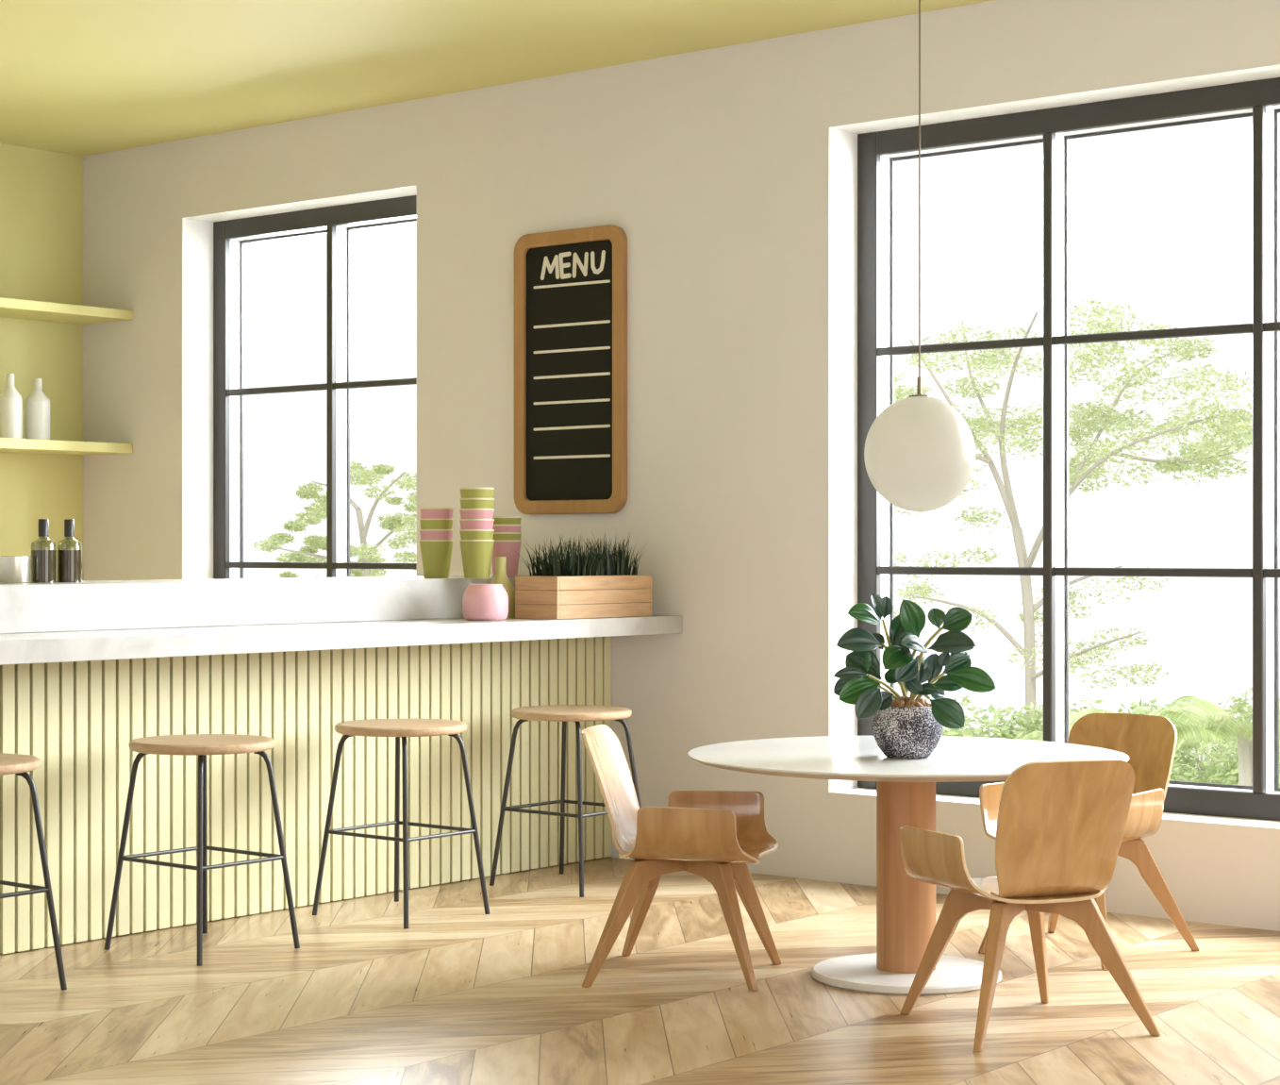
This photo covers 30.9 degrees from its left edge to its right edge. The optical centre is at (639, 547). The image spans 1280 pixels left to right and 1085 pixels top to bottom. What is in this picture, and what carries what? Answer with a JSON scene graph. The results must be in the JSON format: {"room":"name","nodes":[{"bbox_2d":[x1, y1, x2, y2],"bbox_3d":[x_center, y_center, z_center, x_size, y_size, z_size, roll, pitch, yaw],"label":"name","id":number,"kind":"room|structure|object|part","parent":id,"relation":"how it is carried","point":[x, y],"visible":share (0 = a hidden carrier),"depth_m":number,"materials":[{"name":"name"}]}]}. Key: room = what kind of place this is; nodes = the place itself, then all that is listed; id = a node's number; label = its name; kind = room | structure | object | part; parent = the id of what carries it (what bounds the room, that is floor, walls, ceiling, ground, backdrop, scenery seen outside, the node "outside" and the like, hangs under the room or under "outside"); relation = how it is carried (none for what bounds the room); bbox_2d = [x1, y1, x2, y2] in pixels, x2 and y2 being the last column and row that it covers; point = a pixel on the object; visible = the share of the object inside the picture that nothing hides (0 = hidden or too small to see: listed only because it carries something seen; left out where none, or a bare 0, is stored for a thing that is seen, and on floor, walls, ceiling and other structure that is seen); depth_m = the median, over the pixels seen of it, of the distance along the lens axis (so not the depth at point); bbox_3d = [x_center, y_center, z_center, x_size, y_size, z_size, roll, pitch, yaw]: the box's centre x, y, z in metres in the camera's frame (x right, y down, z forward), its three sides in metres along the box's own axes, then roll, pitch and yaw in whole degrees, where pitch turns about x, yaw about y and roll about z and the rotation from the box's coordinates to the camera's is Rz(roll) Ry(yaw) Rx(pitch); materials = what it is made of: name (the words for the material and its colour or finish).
{"room":"cafe","nodes":[
{"label":"cafe","id":0,"kind":"room"},
{"bbox_2d":[0,143,83,580],"bbox_3d":[-6.444,-0.392,9.223,0.250,3.624,10.130,0,0,39],"label":"wall","id":1,"kind":"structure","parent":0,"point":[41,191],"depth_m":12.85,"materials":[{"name":"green paint"}]},
{"bbox_2d":[0,297,132,324],"bbox_3d":[-3.770,-1.281,11.945,0.444,0.052,2.529,0,0,39],"label":"wall shelf","id":2,"kind":"object","parent":1,"relation":"attached to","point":[9,307],"visible":1,"depth_m":12.54,"materials":[{"name":"green paint"}]},
{"bbox_2d":[0,437,132,455],"bbox_3d":[-3.770,-0.545,11.945,0.444,0.054,2.529,0,0,39],"label":"wall shelf","id":3,"kind":"object","parent":1,"relation":"attached to","point":[7,445],"visible":1,"depth_m":12.49,"materials":[{"name":"green paint"}]},
{"bbox_2d":[0,373,22,438],"bbox_3d":[-3.369,-0.750,12.392,0.124,0.355,0.124,0,0,39],"label":"ceramic bottle","id":4,"kind":"object","parent":3,"relation":"on","point":[10,399],"visible":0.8,"depth_m":12.34,"materials":[{"name":"white ceramic"}]},
{"bbox_2d":[25,378,49,439],"bbox_3d":[-3.258,-0.743,12.528,0.132,0.340,0.132,0,0,39],"label":"ceramic bottle","id":5,"kind":"object","parent":3,"relation":"on","point":[37,404],"visible":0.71,"depth_m":12.48,"materials":[{"name":"white ceramic"}]},
{"bbox_2d":[0,0,992,156],"bbox_3d":[-1.406,-2.264,5.313,13.100,0.120,10.650,0,0,39],"label":"ceiling","id":6,"kind":"structure","parent":0,"point":[78,77],"depth_m":10.22,"materials":[{"name":"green paint"}]},
{"bbox_2d":[864,0,975,511],"bbox_3d":[0.920,-1.160,7.620,0.363,2.087,0.363,0,0,39],"label":"pendant lamp","id":7,"kind":"object","parent":6,"relation":"hanging from","point":[920,450],"visible":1,"depth_m":7.50,"materials":[{"name":"white glass"}]},
{"bbox_3d":[0.920,-0.307,7.620,0.363,0.381,0.363,0,0,39],"label":"globe","id":8,"kind":"part","parent":7,"relation":"part of","materials":[{"name":"white glass"}]},
{"bbox_2d":[0,856,1279,1084],"bbox_3d":[-1.538,1.470,5.150,13.100,0.100,10.230,0,0,39],"label":"floor","id":9,"kind":"structure","parent":0,"point":[462,994],"depth_m":7.25,"materials":[{"name":"brown wood"}]},
{"bbox_2d":[0,752,66,990],"bbox_3d":[-2.183,1.051,7.417,0.519,0.742,0.510,0,0,39],"label":"bar stool","id":10,"kind":"object","parent":9,"relation":"on","point":[19,764],"visible":1,"depth_m":7.42,"materials":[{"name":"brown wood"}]},
{"bbox_3d":[-2.183,0.698,7.417,0.510,0.035,0.510,0,0,39],"label":"seat","id":11,"kind":"part","parent":10,"relation":"part of","materials":[{"name":"brown wood"}]},
{"bbox_3d":[-2.062,1.098,7.564,0.427,0.014,0.014,0,0,39],"label":"foot rail","id":12,"kind":"part","parent":10,"relation":"part of","materials":[{"name":"black metal"}]},
{"bbox_3d":[-2.017,1.098,7.282,0.014,0.014,0.380,0,0,39],"label":"foot rail","id":13,"kind":"part","parent":10,"relation":"part of","materials":[{"name":"black metal"}]},
{"bbox_2d":[104,733,299,964],"bbox_3d":[-1.548,1.051,8.193,0.519,0.742,0.510,0,0,39],"label":"bar stool","id":14,"kind":"object","parent":9,"relation":"on","point":[201,745],"visible":1,"depth_m":8.17,"materials":[{"name":"black metal"}]},
{"bbox_3d":[-1.811,1.066,8.182,0.162,0.710,0.020,0,0,-2],"label":"leg","id":15,"kind":"part","parent":14,"relation":"part of","materials":[{"name":"black metal"}]},
{"bbox_3d":[-1.669,1.098,8.046,0.427,0.014,0.014,0,0,39],"label":"foot rail","id":16,"kind":"part","parent":14,"relation":"part of","materials":[{"name":"black metal"}]},
{"bbox_3d":[-1.714,1.098,8.328,0.014,0.014,0.380,0,0,39],"label":"foot rail","id":17,"kind":"part","parent":14,"relation":"part of","materials":[{"name":"black metal"}]},
{"bbox_3d":[-1.507,1.066,7.934,0.020,0.710,0.162,0,0,-9],"label":"leg","id":18,"kind":"part","parent":14,"relation":"part of","materials":[{"name":"black metal"}]},
{"bbox_3d":[-1.548,0.698,8.193,0.510,0.035,0.510,0,0,39],"label":"seat","id":19,"kind":"part","parent":14,"relation":"part of","materials":[{"name":"brown wood"}]},
{"bbox_3d":[-1.590,1.066,8.453,0.020,0.710,0.162,0,0,-9],"label":"leg","id":20,"kind":"part","parent":14,"relation":"part of","materials":[{"name":"black metal"}]},
{"bbox_3d":[-1.428,1.098,8.340,0.427,0.014,0.014,0,0,39],"label":"foot rail","id":21,"kind":"part","parent":14,"relation":"part of","materials":[{"name":"black metal"}]},
{"bbox_3d":[-1.383,1.098,8.058,0.014,0.014,0.380,0,0,39],"label":"foot rail","id":22,"kind":"part","parent":14,"relation":"part of","materials":[{"name":"black metal"}]},
{"bbox_3d":[-1.286,1.066,8.204,0.162,0.710,0.020,0,0,-2],"label":"leg","id":23,"kind":"part","parent":14,"relation":"part of","materials":[{"name":"black metal"}]},
{"bbox_2d":[0,636,611,954],"bbox_3d":[-1.958,0.902,8.913,0.690,1.036,4.927,0,0,39],"label":"bar counter","id":24,"kind":"object","parent":9,"relation":"on","point":[80,719],"depth_m":9.03,"materials":[{"name":"yellow"}]},
{"bbox_2d":[0,615,681,664],"bbox_3d":[-1.796,0.344,8.782,1.105,0.079,4.928,0,0,39],"label":"countertop","id":25,"kind":"structure","parent":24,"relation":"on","point":[37,647],"depth_m":8.62,"materials":[{"name":"white stone"}]},
{"bbox_2d":[0,575,515,633],"bbox_3d":[-2.013,0.219,8.959,0.645,0.172,4.928,0,0,39],"label":"counter ledge","id":26,"kind":"object","parent":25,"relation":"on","point":[86,605],"visible":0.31,"depth_m":8.95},
{"bbox_2d":[0,555,31,582],"bbox_3d":[-2.337,0.083,8.620,0.136,0.100,0.136,0,0,39],"label":"jar","id":27,"kind":"object","parent":26,"relation":"on","point":[13,569],"visible":1,"depth_m":8.56,"materials":[{"name":"beige"}]},
{"bbox_3d":[-2.337,0.040,8.620,0.136,0.014,0.136,0,0,39],"label":"lid","id":28,"kind":"part","parent":27,"relation":"part of","materials":[{"name":"silver metal"}]},
{"bbox_2d":[30,518,56,582],"bbox_3d":[-2.247,0.013,8.720,0.094,0.238,0.094,0,0,39],"label":"oil bottle","id":29,"kind":"object","parent":26,"relation":"on","point":[42,550],"visible":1,"depth_m":8.69,"materials":[{"name":"clear glass"}]},
{"bbox_2d":[56,519,82,581],"bbox_3d":[-2.169,0.013,8.800,0.094,0.238,0.094,0,0,39],"label":"oil bottle","id":30,"kind":"object","parent":26,"relation":"on","point":[69,550],"visible":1,"depth_m":8.76,"materials":[{"name":"clear glass"}]},
{"bbox_2d":[419,539,453,578],"bbox_3d":[-0.883,0.051,10.050,0.149,0.164,0.149,0,0,18],"label":"paper cup","id":31,"kind":"object","parent":26,"relation":"on","point":[436,554],"visible":1,"depth_m":10.00,"materials":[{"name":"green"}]},
{"bbox_2d":[419,529,453,539],"bbox_3d":[-0.883,0.004,10.050,0.149,0.164,0.149,0,0,-13],"label":"paper cup","id":32,"kind":"object","parent":31,"relation":"on","point":[425,534],"visible":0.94,"depth_m":9.99,"materials":[{"name":"pink paper"}]},
{"bbox_2d":[419,517,453,529],"bbox_3d":[-0.883,-0.043,10.050,0.149,0.164,0.149,0,0,-5],"label":"paper cup","id":33,"kind":"object","parent":32,"relation":"on","point":[425,523],"visible":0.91,"depth_m":9.99,"materials":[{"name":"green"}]},
{"bbox_2d":[419,507,453,517],"bbox_3d":[-0.883,-0.089,10.050,0.149,0.164,0.149,0,0,14],"label":"paper cup","id":34,"kind":"object","parent":33,"relation":"on","point":[425,512],"visible":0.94,"depth_m":9.99,"materials":[{"name":"pink paper"}]},
{"bbox_2d":[459,539,494,578],"bbox_3d":[-0.699,0.051,9.920,0.149,0.164,0.149,0,0,35],"label":"paper cup","id":35,"kind":"object","parent":26,"relation":"on","point":[476,555],"visible":1,"depth_m":9.87,"materials":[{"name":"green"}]},
{"bbox_2d":[459,529,494,539],"bbox_3d":[-0.699,0.006,9.920,0.149,0.164,0.149,0,0,4],"label":"paper cup","id":36,"kind":"object","parent":35,"relation":"on","point":[465,534],"visible":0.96,"depth_m":9.86,"materials":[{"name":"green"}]},
{"bbox_2d":[459,518,494,529],"bbox_3d":[-0.699,-0.038,9.920,0.149,0.164,0.149,0,0,19],"label":"paper cup","id":37,"kind":"object","parent":36,"relation":"on","point":[465,523],"visible":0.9,"depth_m":9.86,"materials":[{"name":"pink paper"}]},
{"bbox_2d":[459,508,494,518],"bbox_3d":[-0.699,-0.083,9.920,0.149,0.164,0.149,0,0,45],"label":"paper cup","id":38,"kind":"object","parent":37,"relation":"on","point":[465,513],"visible":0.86,"depth_m":9.86,"materials":[{"name":"pink paper"}]},
{"bbox_2d":[459,498,494,508],"bbox_3d":[-0.699,-0.128,9.920,0.149,0.164,0.149,0,0,26],"label":"paper cup","id":39,"kind":"object","parent":38,"relation":"on","point":[465,503],"visible":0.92,"depth_m":9.86,"materials":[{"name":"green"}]},
{"bbox_2d":[459,487,494,498],"bbox_3d":[-0.699,-0.172,9.920,0.149,0.164,0.149,0,0,-20],"label":"paper cup","id":40,"kind":"object","parent":39,"relation":"on","point":[465,492],"visible":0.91,"depth_m":9.86,"materials":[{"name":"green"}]},
{"bbox_2d":[491,539,521,576],"bbox_3d":[-0.605,0.051,10.380,0.149,0.164,0.149,0,0,15],"label":"paper cup","id":41,"kind":"object","parent":26,"relation":"on","point":[510,549],"visible":0.59,"depth_m":10.33,"materials":[{"name":"pink paper"}]},
{"bbox_2d":[492,531,521,540],"bbox_3d":[-0.605,0.015,10.380,0.149,0.164,0.149,0,0,8],"label":"paper cup","id":42,"kind":"object","parent":41,"relation":"on","point":[511,536],"visible":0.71,"depth_m":10.32,"materials":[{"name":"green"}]},
{"bbox_2d":[492,524,521,531],"bbox_3d":[-0.605,-0.019,10.380,0.149,0.164,0.149,0,0,-17],"label":"paper cup","id":43,"kind":"object","parent":42,"relation":"on","point":[497,527],"visible":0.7,"depth_m":10.32,"materials":[{"name":"pink paper"}]},
{"bbox_2d":[492,515,521,524],"bbox_3d":[-0.605,-0.054,10.380,0.149,0.164,0.149,0,0,25],"label":"paper cup","id":44,"kind":"object","parent":43,"relation":"on","point":[500,520],"visible":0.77,"depth_m":10.32,"materials":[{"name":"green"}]},
{"bbox_2d":[462,583,508,620],"bbox_3d":[-0.648,0.229,9.700,0.193,0.150,0.193,0,0,39],"label":"vase","id":45,"kind":"object","parent":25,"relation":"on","point":[480,602],"visible":1,"depth_m":9.62,"materials":[{"name":"pink ceramic"}]},
{"bbox_2d":[490,556,515,617],"bbox_3d":[-0.602,0.173,10.020,0.132,0.262,0.132,0,0,39],"label":"vase","id":46,"kind":"object","parent":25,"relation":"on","point":[500,577],"visible":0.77,"depth_m":9.99,"materials":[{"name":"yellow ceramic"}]},
{"bbox_2d":[515,531,652,618],"bbox_3d":[-0.235,0.116,10.096,0.316,0.376,0.714,0,0,39],"label":"wooden planter","id":47,"kind":"object","parent":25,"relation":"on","point":[576,586],"visible":1,"depth_m":9.95,"materials":[{"name":"brown wood"}]},
{"bbox_2d":[312,717,490,928],"bbox_3d":[-0.924,1.051,8.957,0.519,0.742,0.510,0,0,39],"label":"bar stool","id":48,"kind":"object","parent":9,"relation":"on","point":[404,727],"visible":1,"depth_m":8.94,"materials":[{"name":"black metal"}]},
{"bbox_3d":[-1.187,1.066,8.947,0.162,0.710,0.020,0,0,-2],"label":"leg","id":49,"kind":"part","parent":48,"relation":"part of","materials":[{"name":"black metal"}]},
{"bbox_3d":[-1.089,1.098,9.093,0.014,0.014,0.380,0,0,39],"label":"foot rail","id":50,"kind":"part","parent":48,"relation":"part of","materials":[{"name":"black metal"}]},
{"bbox_3d":[-1.044,1.098,8.811,0.427,0.014,0.014,0,0,39],"label":"foot rail","id":51,"kind":"part","parent":48,"relation":"part of","materials":[{"name":"black metal"}]},
{"bbox_3d":[-0.966,1.066,9.217,0.020,0.710,0.162,0,0,-9],"label":"leg","id":52,"kind":"part","parent":48,"relation":"part of","materials":[{"name":"black metal"}]},
{"bbox_3d":[-0.924,0.698,8.957,0.510,0.035,0.510,0,0,39],"label":"seat","id":53,"kind":"part","parent":48,"relation":"part of","materials":[{"name":"brown wood"}]},
{"bbox_3d":[-0.882,1.066,8.698,0.020,0.710,0.162,0,0,-9],"label":"leg","id":54,"kind":"part","parent":48,"relation":"part of","materials":[{"name":"black metal"}]},
{"bbox_3d":[-0.804,1.098,9.104,0.427,0.014,0.014,0,0,39],"label":"foot rail","id":55,"kind":"part","parent":48,"relation":"part of","materials":[{"name":"black metal"}]},
{"bbox_3d":[-0.758,1.098,8.822,0.014,0.014,0.380,0,0,39],"label":"foot rail","id":56,"kind":"part","parent":48,"relation":"part of","materials":[{"name":"black metal"}]},
{"bbox_3d":[-0.661,1.066,8.968,0.162,0.710,0.020,0,0,-2],"label":"leg","id":57,"kind":"part","parent":48,"relation":"part of","materials":[{"name":"black metal"}]},
{"bbox_2d":[489,704,641,897],"bbox_3d":[-0.289,1.051,9.735,0.519,0.742,0.510,0,0,39],"label":"bar stool","id":58,"kind":"object","parent":9,"relation":"on","point":[564,713],"visible":0.98,"depth_m":9.71,"materials":[{"name":"black metal"}]},
{"bbox_3d":[-0.551,1.066,9.724,0.162,0.710,0.020,0,0,-2],"label":"leg","id":59,"kind":"part","parent":58,"relation":"part of","materials":[{"name":"black metal"}]},
{"bbox_3d":[-0.454,1.098,9.870,0.014,0.014,0.380,0,0,39],"label":"foot rail","id":60,"kind":"part","parent":58,"relation":"part of","materials":[{"name":"black metal"}]},
{"bbox_3d":[-0.409,1.098,9.588,0.427,0.014,0.014,0,0,39],"label":"foot rail","id":61,"kind":"part","parent":58,"relation":"part of","materials":[{"name":"black metal"}]},
{"bbox_3d":[-0.331,1.066,9.995,0.020,0.710,0.162,0,0,-9],"label":"leg","id":62,"kind":"part","parent":58,"relation":"part of","materials":[{"name":"black metal"}]},
{"bbox_3d":[-0.289,0.698,9.735,0.510,0.035,0.510,0,0,39],"label":"seat","id":63,"kind":"part","parent":58,"relation":"part of","materials":[{"name":"brown wood"}]},
{"bbox_3d":[-0.247,1.066,9.475,0.020,0.710,0.162,0,0,-9],"label":"leg","id":64,"kind":"part","parent":58,"relation":"part of","materials":[{"name":"black metal"}]},
{"bbox_3d":[-0.169,1.098,9.882,0.427,0.014,0.014,0,0,39],"label":"foot rail","id":65,"kind":"part","parent":58,"relation":"part of","materials":[{"name":"black metal"}]},
{"bbox_3d":[-0.123,1.098,9.600,0.014,0.014,0.380,0,0,39],"label":"foot rail","id":66,"kind":"part","parent":58,"relation":"part of","materials":[{"name":"black metal"}]},
{"bbox_3d":[-0.026,1.066,9.746,0.162,0.710,0.020,0,0,-2],"label":"leg","id":67,"kind":"part","parent":58,"relation":"part of","materials":[{"name":"black metal"}]},
{"bbox_2d":[581,724,781,991],"bbox_3d":[0.126,1.012,7.715,0.622,0.817,0.616,0,0,12],"label":"armchair","id":68,"kind":"object","parent":9,"relation":"on","point":[713,836],"visible":1,"depth_m":7.58,"materials":[{"name":"brown wood"}]},
{"bbox_3d":[-0.042,0.811,7.751,0.278,0.417,0.431,0,0,12],"label":"backrest","id":69,"kind":"part","parent":68,"relation":"part of","materials":[{"name":"brown wood"}]},
{"bbox_3d":[-0.011,1.222,7.594,0.298,0.395,0.321,0,0,12],"label":"leg","id":70,"kind":"part","parent":68,"relation":"part of","materials":[{"name":"brown wood"}]},
{"bbox_3d":[0.048,1.222,7.886,0.044,0.395,0.411,0,0,-30],"label":"leg","id":71,"kind":"part","parent":68,"relation":"part of","materials":[{"name":"brown wood"}]},
{"bbox_3d":[0.183,0.932,7.702,0.493,0.189,0.582,0,0,12],"label":"seat","id":72,"kind":"part","parent":68,"relation":"part of","materials":[{"name":"brown wood"}]},
{"bbox_3d":[0.261,1.222,7.556,0.044,0.395,0.376,0,0,-36],"label":"leg","id":73,"kind":"part","parent":68,"relation":"part of","materials":[{"name":"brown wood"}]},
{"bbox_3d":[0.315,1.222,7.803,0.376,0.395,0.044,0,0,-30],"label":"leg","id":74,"kind":"part","parent":68,"relation":"part of","materials":[{"name":"brown wood"}]},
{"bbox_2d":[687,735,1129,994],"bbox_3d":[0.880,1.050,7.652,1.444,0.740,1.444,0,0,39],"label":"round table","id":75,"kind":"object","parent":9,"relation":"on","point":[905,788],"visible":0.81,"depth_m":7.56,"materials":[{"name":"white paint"}]},
{"bbox_2d":[833,593,995,758],"bbox_3d":[0.881,0.414,7.491,0.517,0.531,0.245,0,0,2],"label":"potted plant","id":76,"kind":"object","parent":75,"relation":"on","point":[904,726],"visible":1,"depth_m":7.44,"materials":[{"name":"green plant"}]},
{"bbox_3d":[0.801,0.462,7.470,0.151,0.108,0.013,0,0,-25],"label":"stem","id":77,"kind":"part","parent":76,"relation":"part of","materials":[{"name":"yellow"}]},
{"bbox_3d":[0.811,0.477,7.470,0.107,0.068,0.013,0,0,-36],"label":"stem","id":78,"kind":"part","parent":76,"relation":"part of","materials":[{"name":"yellow"}]},
{"bbox_3d":[0.829,0.373,7.503,0.093,0.281,0.015,0,0,-9],"label":"stem","id":79,"kind":"part","parent":76,"relation":"part of","materials":[{"name":"yellow"}]},
{"bbox_3d":[0.866,0.596,7.500,0.229,0.167,0.229,0,0,39],"label":"pot","id":80,"kind":"part","parent":76,"relation":"part of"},
{"bbox_3d":[0.882,0.405,7.519,0.058,0.201,0.013,0,0,3],"label":"stem","id":81,"kind":"part","parent":76,"relation":"part of","materials":[{"name":"yellow"}]},
{"bbox_3d":[0.897,0.484,7.452,0.091,0.051,0.014,0,0,44],"label":"stem","id":82,"kind":"part","parent":76,"relation":"part of","materials":[{"name":"yellow"}]},
{"bbox_3d":[0.922,0.385,7.486,0.112,0.255,0.029,0,0,7],"label":"stem","id":83,"kind":"part","parent":76,"relation":"part of","materials":[{"name":"yellow"}]},
{"bbox_3d":[0.930,0.456,7.460,0.107,0.107,0.013,0,0,25],"label":"stem","id":84,"kind":"part","parent":76,"relation":"part of","materials":[{"name":"yellow"}]},
{"bbox_2d":[899,758,1160,1051],"bbox_3d":[1.140,1.012,6.857,0.616,0.817,0.622,0,0,-21],"label":"armchair","id":85,"kind":"object","parent":9,"relation":"on","point":[1060,827],"visible":1,"depth_m":6.68,"materials":[{"name":"brown wood"}]},
{"bbox_3d":[0.963,1.222,6.968,0.376,0.395,0.044,0,0,27],"label":"leg","id":86,"kind":"part","parent":85,"relation":"part of","materials":[{"name":"brown wood"}]},
{"bbox_3d":[1.038,1.222,6.699,0.044,0.395,0.411,0,0,27],"label":"leg","id":87,"kind":"part","parent":85,"relation":"part of","materials":[{"name":"brown wood"}]},
{"bbox_3d":[1.119,0.932,6.912,0.582,0.189,0.493,0,0,-21],"label":"seat","id":88,"kind":"part","parent":85,"relation":"part of","materials":[{"name":"brown wood"}]},
{"bbox_3d":[1.199,1.222,7.057,0.044,0.395,0.376,0,0,21],"label":"leg","id":89,"kind":"part","parent":85,"relation":"part of","materials":[{"name":"brown wood"}]},
{"bbox_3d":[1.201,0.811,6.697,0.431,0.417,0.278,0,0,-21],"label":"backrest","id":90,"kind":"part","parent":85,"relation":"part of","materials":[{"name":"brown wood"}]},
{"bbox_3d":[1.316,1.222,6.809,0.321,0.395,0.298,0,0,-21],"label":"leg","id":91,"kind":"part","parent":85,"relation":"part of","materials":[{"name":"brown wood"}]},
{"bbox_2d":[978,713,1199,970],"bbox_3d":[1.575,1.012,8.161,0.616,0.817,0.622,0,0,41],"label":"armchair","id":92,"kind":"object","parent":9,"relation":"on","point":[1149,741],"visible":0.48,"depth_m":8.21,"materials":[{"name":"brown wood"}]},
{"bbox_3d":[1.371,1.222,8.120,0.376,0.395,0.044,0,0,-7],"label":"leg","id":93,"kind":"part","parent":92,"relation":"part of","materials":[{"name":"brown wood"}]},
{"bbox_3d":[1.535,1.222,8.345,0.044,0.395,0.411,0,0,-6],"label":"leg","id":94,"kind":"part","parent":92,"relation":"part of","materials":[{"name":"brown wood"}]},
{"bbox_3d":[1.537,0.932,8.118,0.582,0.189,0.493,0,0,41],"label":"seat","id":95,"kind":"part","parent":92,"relation":"part of","materials":[{"name":"brown wood"}]},
{"bbox_3d":[1.561,1.222,7.953,0.044,0.395,0.376,0,0,-1],"label":"leg","id":96,"kind":"part","parent":92,"relation":"part of","materials":[{"name":"brown wood"}]},
{"bbox_3d":[1.688,0.811,8.291,0.431,0.417,0.278,0,0,41],"label":"backrest","id":97,"kind":"part","parent":92,"relation":"part of","materials":[{"name":"brown wood"}]},
{"bbox_3d":[1.763,1.222,8.146,0.411,0.395,0.044,0,0,-1],"label":"leg","id":98,"kind":"part","parent":92,"relation":"part of","materials":[{"name":"brown wood"}]},
{"bbox_2d":[83,0,1279,930],"bbox_3d":[1.850,-0.392,9.258,13.050,3.624,0.420,0,0,39],"label":"wall","id":99,"kind":"structure","parent":0,"point":[728,174],"depth_m":10.30,"materials":[{"name":"beige paint"}]},
{"bbox_2d":[213,195,416,579],"bbox_3d":[-1.613,-0.370,12.171,1.780,2.820,0.120,0,0,39],"label":"window","id":100,"kind":"structure","parent":99,"relation":"in","point":[229,237],"depth_m":12.28,"materials":[{"name":"grey metal"}]},
{"bbox_2d":[514,224,627,514],"bbox_3d":[-0.329,-0.813,10.743,0.672,1.318,0.035,0,0,39],"label":"menu board","id":101,"kind":"object","parent":99,"relation":"attached to","point":[571,285],"visible":1,"depth_m":10.74,"materials":[{"name":"brown wood"}]},
{"bbox_2d":[857,77,1279,820],"bbox_3d":[2.419,-0.372,8.878,3.728,2.825,0.120,0,0,39],"label":"window","id":102,"kind":"structure","parent":99,"relation":"in","point":[877,152],"depth_m":9.41,"materials":[{"name":"grey metal"}]},
{"label":"outside","id":103,"kind":"structure","parent":0,"visible":0},
{"bbox_3d":[-1.003,2.820,20.900,52.000,0.200,13.900,0,0,39],"label":"ground","id":104,"kind":"structure","parent":103,"visible":0},
{"bbox_2d":[252,460,416,578],"bbox_3d":[-3.473,1.278,28.361,2.270,4.695,5.562,0,0,-12],"label":"tree","id":105,"kind":"object","parent":104,"relation":"on","point":[396,523],"visible":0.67,"depth_m":27.74,"materials":[{"name":"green plant"}]},
{"bbox_2d":[941,694,1073,738],"bbox_3d":[2.833,1.936,18.095,1.196,1.576,1.810,0,0,11],"label":"bush","id":106,"kind":"object","parent":104,"relation":"on","point":[1026,725],"visible":0.35,"depth_m":17.54,"materials":[{"name":"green plant"}]},
{"bbox_2d":[1014,722,1074,740],"bbox_3d":[2.883,1.922,15.285,1.178,1.604,1.232,0,0,39],"label":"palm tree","id":107,"kind":"object","parent":104,"relation":"on","point":[1038,735],"visible":0.05,"depth_m":15.09,"materials":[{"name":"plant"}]},
{"bbox_2d":[894,299,1252,719],"bbox_3d":[4.078,0.727,22.574,4.961,6.376,3.152,0,0,34],"label":"tree","id":108,"kind":"object","parent":104,"relation":"on","point":[1230,424],"visible":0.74,"depth_m":22.50,"materials":[{"name":"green plant"}]},
{"bbox_2d":[1068,698,1160,724],"bbox_3d":[3.920,1.998,19.654,1.303,1.453,2.163,0,0,9],"label":"bush","id":109,"kind":"object","parent":104,"relation":"on","point":[1132,704],"visible":0.03,"depth_m":19.67,"materials":[{"name":"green plant"}]},
{"bbox_2d":[1068,695,1236,746],"bbox_3d":[2.743,1.768,12.485,0.909,1.912,1.013,0,0,-2],"label":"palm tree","id":110,"kind":"object","parent":104,"relation":"on","point":[1184,721],"visible":0.3,"depth_m":12.36,"materials":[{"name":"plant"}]},
{"bbox_2d":[1131,698,1279,787],"bbox_3d":[4.131,1.912,16.744,1.222,1.622,2.134,0,0,10],"label":"bush","id":111,"kind":"object","parent":104,"relation":"on","point":[1210,772],"visible":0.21,"depth_m":16.45,"materials":[{"name":"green plant"}]},
{"bbox_2d":[1175,712,1279,785],"bbox_3d":[3.671,1.859,14.065,0.956,1.729,0.886,0,0,-2],"label":"palm tree","id":112,"kind":"object","parent":104,"relation":"on","point":[1244,733],"visible":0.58,"depth_m":13.97,"materials":[{"name":"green plant"}]},
{"bbox_2d":[1202,687,1279,773],"bbox_3d":[4.960,1.921,18.547,1.019,1.603,1.739,0,0,20],"label":"bush","id":113,"kind":"object","parent":104,"relation":"on","point":[1239,706],"visible":0.06,"depth_m":18.94,"materials":[{"name":"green plant"}]}
]}

